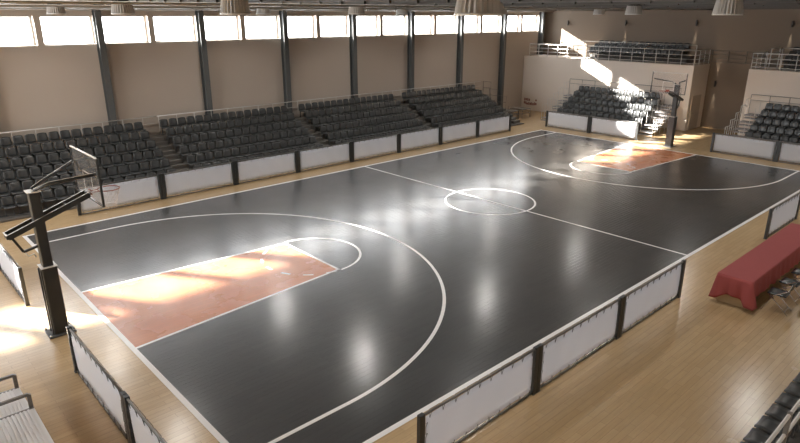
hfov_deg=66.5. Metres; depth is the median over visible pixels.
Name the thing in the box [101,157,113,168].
seat
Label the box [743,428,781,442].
seat
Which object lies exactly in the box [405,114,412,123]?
seat
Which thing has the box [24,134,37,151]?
seat
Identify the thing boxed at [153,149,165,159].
seat
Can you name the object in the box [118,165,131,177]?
seat
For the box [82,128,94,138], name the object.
seat
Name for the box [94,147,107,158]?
seat
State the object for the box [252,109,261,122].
seat
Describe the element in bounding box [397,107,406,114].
seat
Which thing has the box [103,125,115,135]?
seat
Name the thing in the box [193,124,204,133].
seat
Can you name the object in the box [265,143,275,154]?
seat
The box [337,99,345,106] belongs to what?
seat
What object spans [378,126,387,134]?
seat
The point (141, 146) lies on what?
seat
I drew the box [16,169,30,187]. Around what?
seat
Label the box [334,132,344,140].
seat
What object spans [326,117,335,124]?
seat
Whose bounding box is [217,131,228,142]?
seat
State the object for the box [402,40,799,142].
stadium seats
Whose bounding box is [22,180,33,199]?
seat
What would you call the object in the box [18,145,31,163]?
seat
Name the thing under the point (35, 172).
seat
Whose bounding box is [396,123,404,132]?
seat
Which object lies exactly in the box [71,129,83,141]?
seat
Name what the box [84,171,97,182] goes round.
seat
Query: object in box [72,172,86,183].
seat
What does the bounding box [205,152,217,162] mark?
seat
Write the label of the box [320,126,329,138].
seat
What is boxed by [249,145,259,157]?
seat
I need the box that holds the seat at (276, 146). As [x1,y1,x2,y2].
[273,142,283,153]
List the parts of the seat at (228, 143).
backrest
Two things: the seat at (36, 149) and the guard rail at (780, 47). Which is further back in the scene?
the guard rail at (780, 47)
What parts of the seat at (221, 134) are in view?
backrest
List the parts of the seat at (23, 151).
backrest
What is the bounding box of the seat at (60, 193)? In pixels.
[54,187,68,202]
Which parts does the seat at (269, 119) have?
backrest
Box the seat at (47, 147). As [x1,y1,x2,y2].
[42,143,55,159]
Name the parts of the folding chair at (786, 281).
seat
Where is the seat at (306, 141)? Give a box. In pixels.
[303,137,313,147]
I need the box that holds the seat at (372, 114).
[369,111,378,118]
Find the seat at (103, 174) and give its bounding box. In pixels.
[96,169,109,180]
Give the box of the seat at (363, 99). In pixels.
[361,97,368,103]
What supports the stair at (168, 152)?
on the floor
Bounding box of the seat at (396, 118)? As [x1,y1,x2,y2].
[394,115,402,126]
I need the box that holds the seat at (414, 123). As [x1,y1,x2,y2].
[412,121,420,127]
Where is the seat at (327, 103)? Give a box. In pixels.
[325,101,333,108]
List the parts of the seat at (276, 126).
backrest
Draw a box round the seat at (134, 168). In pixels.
[129,164,142,175]
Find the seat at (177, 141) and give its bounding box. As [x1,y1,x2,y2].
[173,137,184,152]
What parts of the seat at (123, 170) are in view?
backrest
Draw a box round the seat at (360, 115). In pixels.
[357,112,366,119]
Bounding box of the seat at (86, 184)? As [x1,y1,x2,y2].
[79,183,89,188]
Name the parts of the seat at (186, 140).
backrest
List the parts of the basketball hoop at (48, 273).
post, plate, board frame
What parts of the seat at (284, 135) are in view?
backrest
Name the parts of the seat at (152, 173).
backrest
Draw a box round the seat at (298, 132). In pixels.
[295,129,305,138]
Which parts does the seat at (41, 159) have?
backrest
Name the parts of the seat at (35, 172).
backrest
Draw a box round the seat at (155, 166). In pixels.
[150,160,162,171]
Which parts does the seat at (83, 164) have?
backrest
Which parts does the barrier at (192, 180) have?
post, post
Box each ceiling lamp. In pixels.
[46,3,65,13]
[111,0,134,13]
[220,0,250,14]
[256,8,269,13]
[348,7,364,13]
[396,7,407,13]
[454,0,501,15]
[593,9,604,13]
[625,4,641,14]
[712,0,742,14]
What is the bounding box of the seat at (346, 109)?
[344,106,353,114]
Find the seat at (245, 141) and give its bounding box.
[241,137,252,151]
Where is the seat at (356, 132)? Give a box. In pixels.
[354,129,363,138]
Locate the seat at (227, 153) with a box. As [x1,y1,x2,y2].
[223,149,234,161]
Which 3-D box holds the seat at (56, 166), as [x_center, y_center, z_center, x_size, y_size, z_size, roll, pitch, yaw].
[-12.858,-1.839,23.202,0.381,0.673,0.456,-16,25,-40]
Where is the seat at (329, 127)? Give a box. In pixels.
[327,125,336,133]
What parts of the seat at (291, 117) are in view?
backrest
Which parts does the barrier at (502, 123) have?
post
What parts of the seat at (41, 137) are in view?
backrest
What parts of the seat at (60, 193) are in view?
backrest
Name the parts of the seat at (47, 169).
backrest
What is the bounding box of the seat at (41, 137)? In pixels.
[37,133,49,148]
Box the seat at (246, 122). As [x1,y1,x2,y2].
[243,118,253,131]
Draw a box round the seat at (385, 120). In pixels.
[382,117,391,129]
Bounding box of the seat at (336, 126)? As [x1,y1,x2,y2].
[333,124,342,132]
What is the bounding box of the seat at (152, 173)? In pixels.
[147,172,157,180]
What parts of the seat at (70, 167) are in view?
backrest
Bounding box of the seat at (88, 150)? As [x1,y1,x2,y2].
[83,148,96,160]
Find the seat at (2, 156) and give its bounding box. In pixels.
[0,149,6,159]
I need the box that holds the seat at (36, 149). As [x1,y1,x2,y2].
[30,144,43,161]
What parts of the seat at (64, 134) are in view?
backrest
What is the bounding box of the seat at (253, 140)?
[249,136,260,149]
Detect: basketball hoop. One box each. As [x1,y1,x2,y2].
[2,145,119,338]
[650,71,687,147]
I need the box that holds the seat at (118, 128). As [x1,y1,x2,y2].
[114,124,125,134]
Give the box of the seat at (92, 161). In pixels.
[89,159,102,170]
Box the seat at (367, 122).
[365,119,373,132]
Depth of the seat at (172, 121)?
27.66 m
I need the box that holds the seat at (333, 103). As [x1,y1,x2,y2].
[331,100,340,107]
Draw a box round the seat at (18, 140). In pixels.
[12,135,25,153]
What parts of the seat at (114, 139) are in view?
backrest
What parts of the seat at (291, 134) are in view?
backrest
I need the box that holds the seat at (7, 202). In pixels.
[1,196,15,216]
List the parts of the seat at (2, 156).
backrest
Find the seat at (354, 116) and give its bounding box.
[351,113,360,120]
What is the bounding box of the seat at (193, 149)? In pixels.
[189,144,200,154]
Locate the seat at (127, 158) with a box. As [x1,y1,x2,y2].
[122,154,135,164]
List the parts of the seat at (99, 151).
backrest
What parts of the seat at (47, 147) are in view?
backrest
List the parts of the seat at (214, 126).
backrest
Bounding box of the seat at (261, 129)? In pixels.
[258,125,268,138]
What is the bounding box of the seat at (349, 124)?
[346,122,355,129]
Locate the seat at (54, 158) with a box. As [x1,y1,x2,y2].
[48,153,61,169]
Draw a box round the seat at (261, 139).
[257,135,268,148]
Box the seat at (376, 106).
[374,103,381,110]
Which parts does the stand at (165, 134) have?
guard rail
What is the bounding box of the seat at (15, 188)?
[9,182,23,201]
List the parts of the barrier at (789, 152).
post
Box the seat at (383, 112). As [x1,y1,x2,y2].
[381,109,389,121]
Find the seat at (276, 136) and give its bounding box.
[273,132,283,143]
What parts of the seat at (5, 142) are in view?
backrest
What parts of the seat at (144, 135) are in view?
backrest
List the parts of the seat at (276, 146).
backrest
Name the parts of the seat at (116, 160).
backrest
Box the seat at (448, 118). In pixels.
[446,115,454,123]
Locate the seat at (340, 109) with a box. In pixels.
[338,107,347,114]
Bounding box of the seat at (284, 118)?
[281,114,290,125]
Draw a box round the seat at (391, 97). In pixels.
[388,94,396,100]
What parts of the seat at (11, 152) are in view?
backrest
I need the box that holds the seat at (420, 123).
[418,120,425,129]
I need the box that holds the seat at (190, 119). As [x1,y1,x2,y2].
[186,116,197,124]
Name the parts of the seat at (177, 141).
backrest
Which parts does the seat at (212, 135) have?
backrest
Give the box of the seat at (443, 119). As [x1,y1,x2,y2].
[441,116,449,123]
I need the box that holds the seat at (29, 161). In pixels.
[23,156,37,174]
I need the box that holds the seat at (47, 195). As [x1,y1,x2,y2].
[41,189,55,208]
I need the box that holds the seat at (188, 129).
[184,125,195,134]
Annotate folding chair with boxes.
[760,280,797,315]
[773,277,799,304]
[785,268,799,287]
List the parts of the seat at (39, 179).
backrest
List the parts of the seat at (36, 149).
backrest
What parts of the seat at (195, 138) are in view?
backrest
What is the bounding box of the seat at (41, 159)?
[36,154,49,172]
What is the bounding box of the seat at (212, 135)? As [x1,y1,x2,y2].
[209,132,220,141]
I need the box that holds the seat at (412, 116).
[410,113,418,121]
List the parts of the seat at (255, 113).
backrest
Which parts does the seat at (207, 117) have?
backrest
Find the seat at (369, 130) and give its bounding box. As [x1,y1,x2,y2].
[366,128,375,135]
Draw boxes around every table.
[506,109,518,118]
[510,107,530,116]
[716,294,747,309]
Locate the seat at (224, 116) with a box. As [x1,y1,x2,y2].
[220,112,230,126]
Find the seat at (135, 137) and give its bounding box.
[130,132,142,142]
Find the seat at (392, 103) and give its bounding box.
[390,101,398,110]
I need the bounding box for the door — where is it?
[687,93,701,129]
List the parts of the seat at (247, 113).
backrest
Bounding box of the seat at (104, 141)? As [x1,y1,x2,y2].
[99,136,111,146]
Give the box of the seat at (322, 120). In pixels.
[319,117,329,125]
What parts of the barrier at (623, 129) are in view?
post, post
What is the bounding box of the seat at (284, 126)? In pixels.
[281,122,290,134]
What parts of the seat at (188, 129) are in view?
backrest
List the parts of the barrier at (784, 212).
post, post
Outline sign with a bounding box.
[524,98,536,104]
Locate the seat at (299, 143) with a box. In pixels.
[295,138,305,147]
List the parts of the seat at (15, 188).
backrest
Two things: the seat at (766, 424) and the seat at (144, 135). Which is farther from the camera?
the seat at (144, 135)
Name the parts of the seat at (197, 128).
backrest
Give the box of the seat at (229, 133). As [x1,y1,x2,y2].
[226,130,236,138]
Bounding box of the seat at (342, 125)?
[340,123,349,130]
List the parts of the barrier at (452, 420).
post, lacing cord, lacing cord, lacing cord, post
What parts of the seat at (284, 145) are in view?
backrest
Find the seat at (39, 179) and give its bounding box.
[35,178,49,196]
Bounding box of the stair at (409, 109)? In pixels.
[395,104,431,127]
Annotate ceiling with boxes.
[0,0,712,9]
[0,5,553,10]
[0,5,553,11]
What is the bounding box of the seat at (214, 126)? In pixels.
[210,122,221,131]
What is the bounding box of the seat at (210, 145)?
[207,142,218,156]
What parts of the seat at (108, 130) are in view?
backrest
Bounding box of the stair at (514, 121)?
[482,81,523,124]
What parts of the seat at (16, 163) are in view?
backrest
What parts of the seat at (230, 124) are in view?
backrest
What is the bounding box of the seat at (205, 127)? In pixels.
[202,123,212,132]
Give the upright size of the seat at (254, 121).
0.673 m
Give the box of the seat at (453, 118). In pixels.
[451,115,459,122]
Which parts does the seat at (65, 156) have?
backrest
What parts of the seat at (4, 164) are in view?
backrest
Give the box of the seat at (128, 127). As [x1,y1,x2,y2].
[124,123,135,132]
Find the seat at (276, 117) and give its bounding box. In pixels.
[273,115,283,127]
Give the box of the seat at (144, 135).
[140,131,151,140]
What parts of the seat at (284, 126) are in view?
backrest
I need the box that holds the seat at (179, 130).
[175,127,186,136]
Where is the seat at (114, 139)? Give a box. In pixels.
[110,134,121,144]
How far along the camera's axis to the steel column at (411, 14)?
36.80 m
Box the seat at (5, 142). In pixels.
[0,137,13,154]
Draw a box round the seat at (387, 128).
[384,125,393,132]
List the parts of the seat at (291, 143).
backrest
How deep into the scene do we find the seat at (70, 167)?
23.50 m
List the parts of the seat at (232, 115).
backrest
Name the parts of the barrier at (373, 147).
post, post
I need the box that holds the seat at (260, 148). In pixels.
[257,144,267,157]
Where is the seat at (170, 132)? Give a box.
[166,128,177,143]
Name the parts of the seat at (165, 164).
backrest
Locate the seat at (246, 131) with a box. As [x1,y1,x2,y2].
[242,127,252,141]
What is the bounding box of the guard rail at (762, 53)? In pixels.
[751,51,799,70]
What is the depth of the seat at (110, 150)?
24.92 m
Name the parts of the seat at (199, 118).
backrest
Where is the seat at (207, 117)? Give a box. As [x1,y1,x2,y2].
[204,114,214,122]
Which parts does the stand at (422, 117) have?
guard rail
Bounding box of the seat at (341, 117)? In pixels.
[339,115,348,122]
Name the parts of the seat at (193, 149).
backrest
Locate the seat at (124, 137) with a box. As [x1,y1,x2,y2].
[120,133,132,143]
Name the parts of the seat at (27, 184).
backrest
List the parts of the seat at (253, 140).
backrest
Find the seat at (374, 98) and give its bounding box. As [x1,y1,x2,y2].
[372,96,380,107]
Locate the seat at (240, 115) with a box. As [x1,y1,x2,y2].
[236,111,246,124]
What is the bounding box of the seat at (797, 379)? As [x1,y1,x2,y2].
[793,372,799,383]
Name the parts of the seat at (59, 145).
backrest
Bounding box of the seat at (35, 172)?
[29,167,43,183]
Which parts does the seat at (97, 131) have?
backrest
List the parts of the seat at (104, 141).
backrest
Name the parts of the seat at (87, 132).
backrest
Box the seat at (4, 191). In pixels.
[0,184,10,203]
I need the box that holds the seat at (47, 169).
[42,165,55,180]
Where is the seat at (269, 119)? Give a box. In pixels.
[266,116,276,126]
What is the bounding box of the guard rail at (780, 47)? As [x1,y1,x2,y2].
[767,47,780,69]
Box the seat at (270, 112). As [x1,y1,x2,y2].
[266,107,276,120]
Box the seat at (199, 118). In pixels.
[195,115,206,123]
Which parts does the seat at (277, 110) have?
backrest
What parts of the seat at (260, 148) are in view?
backrest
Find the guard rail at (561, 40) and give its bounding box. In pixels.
[559,40,697,58]
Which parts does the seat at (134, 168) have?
backrest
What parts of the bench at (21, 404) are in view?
handle frame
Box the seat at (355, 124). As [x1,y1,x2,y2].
[353,121,361,128]
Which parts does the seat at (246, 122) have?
backrest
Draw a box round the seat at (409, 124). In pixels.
[407,121,415,131]
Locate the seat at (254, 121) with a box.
[251,117,261,129]
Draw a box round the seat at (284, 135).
[280,131,290,143]
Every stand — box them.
[0,116,168,222]
[157,101,307,177]
[297,90,421,146]
[401,81,516,127]
[541,79,681,135]
[585,50,694,63]
[724,94,799,155]
[745,382,799,442]
[779,59,799,70]
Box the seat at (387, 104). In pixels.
[385,101,393,113]
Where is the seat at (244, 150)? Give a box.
[240,147,251,160]
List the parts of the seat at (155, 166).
backrest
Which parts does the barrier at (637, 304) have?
post, lacing cord, lacing cord, post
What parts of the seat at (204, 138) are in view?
backrest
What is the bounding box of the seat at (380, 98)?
[378,95,385,102]
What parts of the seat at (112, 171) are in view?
backrest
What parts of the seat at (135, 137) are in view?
backrest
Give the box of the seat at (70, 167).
[67,162,79,174]
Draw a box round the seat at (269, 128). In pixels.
[266,124,276,136]
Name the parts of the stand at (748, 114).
guard rail, guard rail, guard rail, panel, guard rail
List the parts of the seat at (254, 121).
backrest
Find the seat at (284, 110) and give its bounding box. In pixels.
[281,106,290,117]
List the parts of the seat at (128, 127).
backrest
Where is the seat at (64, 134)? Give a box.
[60,130,72,143]
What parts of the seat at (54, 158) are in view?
backrest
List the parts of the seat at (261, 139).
backrest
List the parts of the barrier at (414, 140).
post, post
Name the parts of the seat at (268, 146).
backrest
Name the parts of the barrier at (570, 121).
post, post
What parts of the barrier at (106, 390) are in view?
post, lacing cord, lacing cord, lacing cord, post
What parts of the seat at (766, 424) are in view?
backrest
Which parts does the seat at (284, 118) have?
backrest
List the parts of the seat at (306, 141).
backrest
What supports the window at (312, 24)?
in the wall at (42, 86)
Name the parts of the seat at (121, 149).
backrest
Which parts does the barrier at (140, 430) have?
post, lacing cord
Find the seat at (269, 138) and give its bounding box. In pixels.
[265,134,275,147]
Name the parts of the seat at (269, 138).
backrest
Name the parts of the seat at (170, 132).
backrest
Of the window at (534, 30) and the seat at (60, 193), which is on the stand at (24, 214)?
the seat at (60, 193)
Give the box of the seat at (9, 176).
[3,171,17,189]
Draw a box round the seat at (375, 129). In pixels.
[372,127,381,135]
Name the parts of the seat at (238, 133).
backrest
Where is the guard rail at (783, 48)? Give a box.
[779,48,799,67]
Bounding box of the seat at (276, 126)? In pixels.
[273,123,283,136]
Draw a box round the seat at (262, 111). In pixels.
[259,108,268,118]
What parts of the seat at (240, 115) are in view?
backrest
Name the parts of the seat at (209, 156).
backrest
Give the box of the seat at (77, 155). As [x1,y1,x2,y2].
[73,150,84,167]
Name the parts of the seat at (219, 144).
backrest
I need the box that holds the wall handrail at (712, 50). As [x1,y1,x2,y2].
[710,50,765,64]
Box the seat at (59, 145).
[54,141,67,154]
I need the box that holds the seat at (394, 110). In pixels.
[392,108,400,118]
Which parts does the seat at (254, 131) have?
backrest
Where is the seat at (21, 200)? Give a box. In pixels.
[15,194,28,213]
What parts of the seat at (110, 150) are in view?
backrest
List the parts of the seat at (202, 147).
backrest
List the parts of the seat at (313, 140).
backrest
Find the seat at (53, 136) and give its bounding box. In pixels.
[48,131,61,147]
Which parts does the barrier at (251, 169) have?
post, post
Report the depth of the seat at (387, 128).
33.19 m
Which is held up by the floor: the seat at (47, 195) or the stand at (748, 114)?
the stand at (748, 114)
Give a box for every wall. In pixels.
[0,0,539,166]
[521,54,709,130]
[543,9,799,130]
[737,67,799,135]
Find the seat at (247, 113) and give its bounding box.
[244,110,253,121]
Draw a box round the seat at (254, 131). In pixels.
[250,126,260,140]
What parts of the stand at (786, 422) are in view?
rail, rail post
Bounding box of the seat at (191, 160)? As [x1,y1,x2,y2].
[187,155,198,170]
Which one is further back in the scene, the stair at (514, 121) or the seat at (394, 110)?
the stair at (514, 121)
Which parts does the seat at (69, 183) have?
backrest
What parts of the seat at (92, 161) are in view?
backrest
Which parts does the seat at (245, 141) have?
backrest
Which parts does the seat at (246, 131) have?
backrest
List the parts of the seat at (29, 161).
backrest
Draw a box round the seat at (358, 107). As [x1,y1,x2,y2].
[356,105,364,117]
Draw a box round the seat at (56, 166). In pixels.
[54,163,67,177]
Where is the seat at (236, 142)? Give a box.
[233,138,243,152]
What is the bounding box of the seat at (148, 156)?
[143,151,155,161]
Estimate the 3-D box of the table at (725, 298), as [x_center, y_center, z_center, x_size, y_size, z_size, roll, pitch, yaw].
[10.107,1.107,16.587,5.470,0.752,0.750,-16,25,-40]
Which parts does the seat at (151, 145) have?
backrest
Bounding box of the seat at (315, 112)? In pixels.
[312,110,321,117]
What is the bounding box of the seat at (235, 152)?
[232,148,243,158]
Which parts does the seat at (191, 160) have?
backrest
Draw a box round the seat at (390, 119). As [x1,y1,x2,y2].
[388,116,397,125]
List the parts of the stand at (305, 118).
guard rail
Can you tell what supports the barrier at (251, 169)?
on the floor
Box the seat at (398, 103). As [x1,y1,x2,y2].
[395,100,403,111]
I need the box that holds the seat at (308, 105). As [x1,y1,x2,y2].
[305,103,314,110]
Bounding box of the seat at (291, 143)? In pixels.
[288,139,298,149]
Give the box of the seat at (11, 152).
[5,147,19,165]
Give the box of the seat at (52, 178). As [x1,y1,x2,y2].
[48,176,61,194]
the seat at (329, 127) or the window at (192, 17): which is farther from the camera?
the seat at (329, 127)
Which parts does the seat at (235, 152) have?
backrest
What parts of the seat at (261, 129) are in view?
backrest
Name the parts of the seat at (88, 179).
backrest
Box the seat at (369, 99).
[366,96,375,103]
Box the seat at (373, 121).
[371,119,379,131]
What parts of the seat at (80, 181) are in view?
backrest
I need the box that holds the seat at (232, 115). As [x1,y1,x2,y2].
[228,111,238,125]
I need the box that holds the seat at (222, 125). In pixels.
[219,121,229,135]
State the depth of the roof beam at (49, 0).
13.55 m
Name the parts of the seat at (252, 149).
backrest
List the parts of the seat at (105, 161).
backrest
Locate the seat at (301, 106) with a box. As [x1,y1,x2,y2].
[298,104,308,116]
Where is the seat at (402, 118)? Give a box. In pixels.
[399,115,407,123]
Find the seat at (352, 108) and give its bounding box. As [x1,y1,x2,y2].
[350,106,358,112]
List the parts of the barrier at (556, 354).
post, lacing cord, lacing cord, post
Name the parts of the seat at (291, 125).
backrest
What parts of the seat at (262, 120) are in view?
backrest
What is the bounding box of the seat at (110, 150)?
[105,145,118,156]
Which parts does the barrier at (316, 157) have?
post, post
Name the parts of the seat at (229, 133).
backrest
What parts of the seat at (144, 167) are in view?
backrest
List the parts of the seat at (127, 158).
backrest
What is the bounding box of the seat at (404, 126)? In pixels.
[401,122,410,129]
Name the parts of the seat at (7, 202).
backrest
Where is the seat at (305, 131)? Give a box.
[302,128,312,136]
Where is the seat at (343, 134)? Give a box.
[341,131,350,140]
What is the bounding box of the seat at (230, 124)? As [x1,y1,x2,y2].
[227,120,237,134]
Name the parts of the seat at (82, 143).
backrest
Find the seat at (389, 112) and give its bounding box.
[386,109,394,116]
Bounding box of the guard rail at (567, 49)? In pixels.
[529,43,710,65]
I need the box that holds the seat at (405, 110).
[403,106,411,116]
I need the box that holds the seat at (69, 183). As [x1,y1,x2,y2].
[60,174,74,192]
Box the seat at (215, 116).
[212,113,222,121]
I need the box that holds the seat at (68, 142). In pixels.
[66,140,78,151]
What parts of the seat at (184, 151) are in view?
backrest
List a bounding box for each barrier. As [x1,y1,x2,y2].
[0,243,29,305]
[66,325,129,442]
[73,174,163,215]
[122,394,166,442]
[160,161,235,198]
[234,151,298,184]
[297,141,351,172]
[352,133,398,161]
[399,126,440,152]
[417,345,539,442]
[441,120,477,144]
[478,114,510,136]
[536,296,623,392]
[545,111,589,132]
[588,116,638,140]
[619,259,685,337]
[710,132,778,161]
[763,192,799,239]
[775,141,799,164]
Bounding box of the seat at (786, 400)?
[775,392,799,432]
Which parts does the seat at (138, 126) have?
backrest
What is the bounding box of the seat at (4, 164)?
[0,159,11,178]
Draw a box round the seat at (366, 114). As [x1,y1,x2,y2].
[363,112,372,118]
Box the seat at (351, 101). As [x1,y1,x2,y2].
[349,98,358,105]
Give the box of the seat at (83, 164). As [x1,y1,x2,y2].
[78,160,91,173]
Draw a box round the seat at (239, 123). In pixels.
[235,119,245,133]
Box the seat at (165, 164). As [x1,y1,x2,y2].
[160,159,172,170]
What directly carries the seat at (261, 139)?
on the stand at (165, 134)
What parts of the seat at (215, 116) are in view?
backrest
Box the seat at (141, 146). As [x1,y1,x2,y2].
[137,141,148,151]
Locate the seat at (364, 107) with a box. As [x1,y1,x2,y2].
[362,104,371,116]
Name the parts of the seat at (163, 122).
backrest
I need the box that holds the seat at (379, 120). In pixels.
[377,118,385,130]
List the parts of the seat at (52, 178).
backrest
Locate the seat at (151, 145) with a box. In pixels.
[147,140,158,150]
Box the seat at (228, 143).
[224,139,235,149]
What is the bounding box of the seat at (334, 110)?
[332,108,341,115]
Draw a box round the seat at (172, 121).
[169,118,179,127]
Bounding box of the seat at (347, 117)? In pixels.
[345,114,354,121]
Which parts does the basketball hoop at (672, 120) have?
board frame, post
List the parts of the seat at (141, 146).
backrest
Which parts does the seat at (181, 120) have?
backrest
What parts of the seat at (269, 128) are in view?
backrest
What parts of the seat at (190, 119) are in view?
backrest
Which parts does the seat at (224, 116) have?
backrest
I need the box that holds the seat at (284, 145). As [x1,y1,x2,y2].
[280,141,291,153]
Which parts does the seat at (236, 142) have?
backrest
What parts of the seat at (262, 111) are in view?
backrest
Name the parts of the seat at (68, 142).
backrest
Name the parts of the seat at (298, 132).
backrest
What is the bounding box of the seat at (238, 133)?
[234,129,245,142]
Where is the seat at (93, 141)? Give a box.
[88,137,100,147]
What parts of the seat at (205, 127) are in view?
backrest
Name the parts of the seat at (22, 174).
backrest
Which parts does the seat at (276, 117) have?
backrest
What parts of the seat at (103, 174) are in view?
backrest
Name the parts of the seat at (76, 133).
backrest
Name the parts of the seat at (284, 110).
backrest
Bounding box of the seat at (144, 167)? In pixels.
[140,162,152,173]
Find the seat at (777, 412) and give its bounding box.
[765,403,799,442]
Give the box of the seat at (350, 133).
[347,130,357,139]
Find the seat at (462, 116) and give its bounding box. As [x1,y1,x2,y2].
[460,113,467,119]
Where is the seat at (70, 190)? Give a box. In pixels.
[67,185,78,196]
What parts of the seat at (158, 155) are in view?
backrest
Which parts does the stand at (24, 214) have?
guard rail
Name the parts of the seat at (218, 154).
backrest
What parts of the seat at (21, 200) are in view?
backrest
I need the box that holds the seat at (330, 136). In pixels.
[328,133,337,144]
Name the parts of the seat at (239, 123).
backrest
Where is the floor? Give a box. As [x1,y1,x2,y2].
[0,110,799,442]
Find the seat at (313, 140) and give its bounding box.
[310,136,320,145]
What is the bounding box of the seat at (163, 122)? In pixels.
[159,119,170,134]
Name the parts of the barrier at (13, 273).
lacing cord, post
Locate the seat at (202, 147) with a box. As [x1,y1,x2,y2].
[198,143,209,153]
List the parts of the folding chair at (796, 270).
seat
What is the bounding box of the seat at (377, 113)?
[375,110,384,121]
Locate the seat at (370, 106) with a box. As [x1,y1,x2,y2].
[368,103,376,115]
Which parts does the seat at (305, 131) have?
backrest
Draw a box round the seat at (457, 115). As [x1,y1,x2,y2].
[456,114,463,120]
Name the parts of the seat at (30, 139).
backrest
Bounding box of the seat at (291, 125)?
[288,122,298,131]
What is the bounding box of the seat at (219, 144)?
[216,141,227,155]
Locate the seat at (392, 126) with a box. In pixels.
[390,124,399,134]
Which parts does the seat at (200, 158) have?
backrest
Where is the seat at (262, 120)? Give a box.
[259,117,268,129]
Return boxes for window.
[0,16,35,47]
[40,16,96,45]
[102,16,150,43]
[153,16,197,42]
[204,16,238,40]
[245,16,277,39]
[287,16,316,38]
[320,16,346,37]
[357,15,376,36]
[383,15,404,35]
[415,15,433,34]
[437,15,457,33]
[464,16,477,33]
[487,16,500,32]
[507,15,517,31]
[522,15,536,31]
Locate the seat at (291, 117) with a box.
[288,113,297,123]
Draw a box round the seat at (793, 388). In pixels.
[784,382,799,397]
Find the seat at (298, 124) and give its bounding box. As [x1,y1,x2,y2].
[295,121,305,130]
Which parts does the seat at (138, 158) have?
backrest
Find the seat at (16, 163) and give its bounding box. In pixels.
[10,158,24,176]
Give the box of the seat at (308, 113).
[305,111,315,123]
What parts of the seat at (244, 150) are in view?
backrest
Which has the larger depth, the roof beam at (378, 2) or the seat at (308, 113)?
the seat at (308, 113)
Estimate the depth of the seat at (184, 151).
26.39 m
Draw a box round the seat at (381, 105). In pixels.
[379,102,387,112]
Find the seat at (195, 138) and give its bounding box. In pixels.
[191,134,202,143]
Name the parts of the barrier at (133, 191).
post, post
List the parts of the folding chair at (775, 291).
leg, seat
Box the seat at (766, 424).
[754,411,799,437]
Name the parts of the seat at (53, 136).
backrest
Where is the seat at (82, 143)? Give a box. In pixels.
[77,138,90,149]
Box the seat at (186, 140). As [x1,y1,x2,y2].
[182,135,193,145]
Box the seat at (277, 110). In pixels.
[274,106,283,119]
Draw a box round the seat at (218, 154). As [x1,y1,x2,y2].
[214,151,225,161]
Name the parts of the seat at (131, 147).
backrest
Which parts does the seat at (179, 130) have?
backrest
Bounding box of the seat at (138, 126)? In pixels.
[134,122,145,131]
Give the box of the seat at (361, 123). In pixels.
[359,120,367,128]
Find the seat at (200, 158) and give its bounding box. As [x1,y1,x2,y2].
[196,154,207,164]
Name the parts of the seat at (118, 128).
backrest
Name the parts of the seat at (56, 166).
backrest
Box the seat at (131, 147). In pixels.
[126,143,138,153]
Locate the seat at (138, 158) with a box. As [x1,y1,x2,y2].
[133,152,145,163]
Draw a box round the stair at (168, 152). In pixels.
[149,134,188,172]
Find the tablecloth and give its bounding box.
[708,223,799,310]
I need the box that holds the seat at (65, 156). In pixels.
[60,151,70,163]
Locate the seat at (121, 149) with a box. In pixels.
[116,144,128,154]
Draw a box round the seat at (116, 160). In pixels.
[112,155,124,166]
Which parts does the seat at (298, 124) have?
backrest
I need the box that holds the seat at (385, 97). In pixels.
[383,94,391,105]
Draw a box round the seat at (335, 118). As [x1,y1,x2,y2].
[333,116,342,123]
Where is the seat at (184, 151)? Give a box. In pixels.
[179,146,191,161]
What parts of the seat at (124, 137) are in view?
backrest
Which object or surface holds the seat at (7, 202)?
on the stand at (24, 214)
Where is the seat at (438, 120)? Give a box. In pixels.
[436,117,444,126]
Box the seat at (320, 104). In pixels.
[318,102,327,108]
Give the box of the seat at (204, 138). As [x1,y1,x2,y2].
[200,133,211,142]
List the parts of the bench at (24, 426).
handle frame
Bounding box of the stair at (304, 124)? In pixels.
[295,117,329,148]
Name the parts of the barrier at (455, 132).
post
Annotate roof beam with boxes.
[0,0,80,3]
[93,0,376,5]
[196,0,685,6]
[280,0,799,6]
[364,3,799,7]
[506,5,799,8]
[517,7,799,8]
[562,8,799,9]
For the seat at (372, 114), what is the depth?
33.87 m
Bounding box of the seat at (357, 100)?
[355,97,363,104]
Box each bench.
[0,374,28,417]
[0,393,53,442]
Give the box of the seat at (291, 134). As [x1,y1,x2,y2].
[288,130,298,140]
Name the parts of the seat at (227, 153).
backrest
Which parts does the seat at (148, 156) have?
backrest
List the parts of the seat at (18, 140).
backrest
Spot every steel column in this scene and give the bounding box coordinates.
[91,10,119,138]
[195,10,212,137]
[279,11,292,113]
[349,14,357,106]
[407,11,414,102]
[456,16,464,95]
[497,14,507,106]
[537,12,545,54]
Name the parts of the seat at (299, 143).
backrest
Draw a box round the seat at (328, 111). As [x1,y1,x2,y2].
[325,109,334,116]
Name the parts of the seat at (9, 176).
backrest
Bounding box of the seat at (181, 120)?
[178,117,188,126]
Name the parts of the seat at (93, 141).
backrest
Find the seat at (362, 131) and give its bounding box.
[360,128,369,137]
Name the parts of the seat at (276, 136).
backrest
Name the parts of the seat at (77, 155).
backrest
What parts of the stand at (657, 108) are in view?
panel, guard rail, guard rail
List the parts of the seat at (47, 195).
backrest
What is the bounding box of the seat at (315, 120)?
[313,118,322,131]
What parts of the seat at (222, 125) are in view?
backrest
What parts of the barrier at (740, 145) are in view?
post, post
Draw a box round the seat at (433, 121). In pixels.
[431,118,439,128]
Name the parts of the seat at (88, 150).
backrest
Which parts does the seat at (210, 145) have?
backrest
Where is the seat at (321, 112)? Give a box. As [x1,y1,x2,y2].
[319,109,327,117]
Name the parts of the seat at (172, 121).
backrest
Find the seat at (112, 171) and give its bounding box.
[107,167,120,179]
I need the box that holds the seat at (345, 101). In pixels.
[343,99,351,105]
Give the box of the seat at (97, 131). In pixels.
[93,126,105,136]
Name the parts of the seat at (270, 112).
backrest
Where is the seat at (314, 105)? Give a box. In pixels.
[312,102,320,109]
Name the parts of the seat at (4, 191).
backrest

